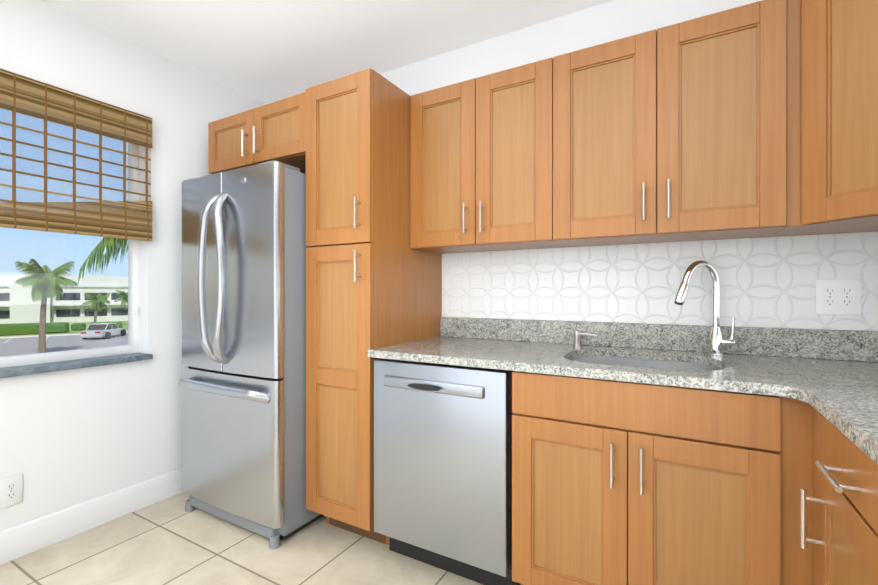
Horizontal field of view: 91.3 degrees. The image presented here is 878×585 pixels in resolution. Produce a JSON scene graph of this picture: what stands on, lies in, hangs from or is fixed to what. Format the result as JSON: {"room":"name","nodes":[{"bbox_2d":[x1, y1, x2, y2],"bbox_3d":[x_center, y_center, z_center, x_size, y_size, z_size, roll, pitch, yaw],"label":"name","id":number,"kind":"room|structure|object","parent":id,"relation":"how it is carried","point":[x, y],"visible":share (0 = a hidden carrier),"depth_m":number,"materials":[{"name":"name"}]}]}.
{"room":"kitchen","nodes":[
{"label":"kitchen","id":0,"kind":"room"},
{"bbox_2d":[0,0,266,530],"bbox_3d":[-2.278,-0.082,1.277,0.150,2.480,4.200,0,0,30],"label":"wall","id":1,"kind":"structure","parent":0,"point":[71,438],"depth_m":2.22,"materials":[{"name":"white paint"}]},
{"bbox_2d":[0,473,22,508],"bbox_3d":[-1.854,0.859,1.859,0.010,0.128,0.078,0,0,30],"label":"electrical outlet","id":2,"kind":"object","parent":1,"relation":"attached to","point":[11,490],"visible":1,"depth_m":1.86,"materials":[{"name":"white plastic"}]},
{"bbox_2d":[0,84,138,367],"bbox_3d":[-2.068,-0.294,1.712,0.064,1.257,1.564,0,0,30],"label":"window","id":3,"kind":"structure","parent":1,"relation":"in","point":[132,346],"depth_m":2.19,"materials":[{"name":"white"}]},
{"bbox_2d":[0,68,151,240],"bbox_3d":[-1.964,-0.608,1.623,0.044,0.668,1.623,0,0,30],"label":"window blind","id":4,"kind":"object","parent":3,"relation":"attached to","point":[135,223],"visible":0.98,"depth_m":2.03,"materials":[{"name":"brown wood"}]},
{"bbox_2d":[0,353,152,377],"bbox_3d":[-2.008,0.349,1.652,0.120,0.028,1.629,0,0,30],"label":"sill","id":5,"kind":"structure","parent":1,"relation":"attached to","point":[49,367],"depth_m":2.03,"materials":[{"name":"grey stone"}]},
{"bbox_2d":[0,468,181,564],"bbox_3d":[-2.206,1.090,1.237,0.016,0.136,4.200,0,0,30],"label":"baseboard","id":6,"kind":"structure","parent":1,"relation":"attached to","point":[21,540],"depth_m":2.08,"materials":[{"name":"white"}]},
{"bbox_2d":[0,492,521,584],"bbox_3d":[-0.720,1.209,0.389,3.740,0.100,4.500,0,0,30],"label":"floor","id":7,"kind":"structure","parent":0,"point":[169,541],"depth_m":1.87,"materials":[{"name":"tile"}]},
{"bbox_2d":[179,160,323,548],"bbox_3d":[-0.888,0.281,2.384,0.756,1.752,0.830,0,0,30],"label":"fridge","id":8,"kind":"object","parent":7,"relation":"on","point":[242,382],"visible":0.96,"depth_m":2.02,"materials":[{"name":"silver metal"}]},
{"bbox_2d":[306,68,441,544],"bbox_3d":[-0.319,0.096,2.190,0.389,2.122,0.664,0,0,30],"label":"pantry","id":9,"kind":"object","parent":7,"relation":"on","point":[373,280],"visible":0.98,"depth_m":1.95,"materials":[{"name":"brown wood"}]},
{"bbox_2d":[374,358,519,584],"bbox_3d":[0.120,0.719,1.922,0.617,0.876,0.624,0,0,30],"label":"dishwasher","id":10,"kind":"object","parent":7,"relation":"on","point":[443,466],"visible":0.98,"depth_m":1.66,"materials":[{"name":"silver metal"}]},
{"bbox_2d":[368,232,877,584],"bbox_3d":[0.748,0.472,1.580,2.065,1.372,0.667,0,0,30],"label":"base cabinet","id":11,"kind":"object","parent":7,"relation":"on","point":[662,448],"depth_m":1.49,"materials":[{"name":"brown wood"}]},
{"bbox_2d":[368,317,877,463],"bbox_3d":[0.406,0.205,0.980,2.065,0.138,2.046,0,0,30],"label":"countertop","id":12,"kind":"structure","parent":11,"relation":"on","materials":[{"name":"stone"}]},
{"bbox_2d":[573,331,596,346],"bbox_3d":[0.654,0.209,1.924,0.105,0.068,0.038,0,0,30],"label":"soap dispenser","id":13,"kind":"object","parent":12,"relation":"on","point":[577,334],"depth_m":1.93,"materials":[{"name":"silver metal"}]},
{"bbox_2d":[570,357,720,370],"bbox_3d":[0.742,0.380,1.586,0.584,0.210,0.460,0,0,30],"label":"sink","id":14,"kind":"object","parent":12,"relation":"in","point":[674,363],"depth_m":1.74,"materials":[{"name":"silver metal"}]},
{"bbox_2d":[674,260,734,355],"bbox_3d":[1.007,0.060,1.626,0.204,0.367,0.201,0,0,30],"label":"faucet","id":15,"kind":"object","parent":12,"relation":"on","point":[716,341],"depth_m":1.65,"materials":[{"name":"silver metal"}]},
{"bbox_2d":[784,340,877,584],"bbox_3d":[0.853,0.649,0.343,0.655,1.022,1.380,0,0,30],"label":"base cabinet","id":16,"kind":"object","parent":7,"relation":"on","point":[831,386],"depth_m":1.00,"materials":[{"name":"brown wood"}]},
{"bbox_2d":[39,0,612,103],"bbox_3d":[-0.720,-1.371,0.386,3.740,0.100,4.500,0,0,30],"label":"ceiling","id":17,"kind":"structure","parent":0,"point":[268,51],"depth_m":2.17,"materials":[{"name":"white paint"}]},
{"bbox_2d":[380,0,860,330],"bbox_3d":[0.359,-0.083,2.276,3.740,2.480,0.150,0,0,30],"label":"wall","id":18,"kind":"structure","parent":0,"point":[609,21],"depth_m":2.08,"materials":[{"name":"white paint"}]},
{"bbox_2d":[208,92,305,174],"bbox_3d":[-0.829,-0.820,2.491,0.792,0.290,0.644,0,0,30],"label":"upper cabinet","id":19,"kind":"object","parent":18,"relation":"attached to","point":[275,131],"visible":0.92,"depth_m":2.22,"materials":[{"name":"brown wood"}]},
{"bbox_2d":[742,0,877,237],"bbox_3d":[1.213,-0.589,1.301,0.381,0.750,0.689,0,0,30],"label":"upper cabinet","id":20,"kind":"object","parent":18,"relation":"attached to","point":[758,119],"depth_m":1.35,"materials":[{"name":"brown wood"}]},
{"bbox_2d":[816,279,860,314],"bbox_3d":[1.446,0.016,1.554,0.124,0.128,0.010,0,0,30],"label":"electrical outlet","id":21,"kind":"object","parent":18,"relation":"attached to","point":[839,296],"visible":1,"depth_m":1.55,"materials":[{"name":"white plastic"}]},
{"label":"outside","id":22,"kind":"structure","parent":0,"visible":0},
{"bbox_2d":[0,200,131,367],"bbox_3d":[-47.284,1.044,56.905,120.002,7.390,132.000,0,0,-40],"label":"view","id":23,"kind":"structure","parent":22,"point":[66,292],"depth_m":46.77,"materials":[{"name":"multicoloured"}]}
]}

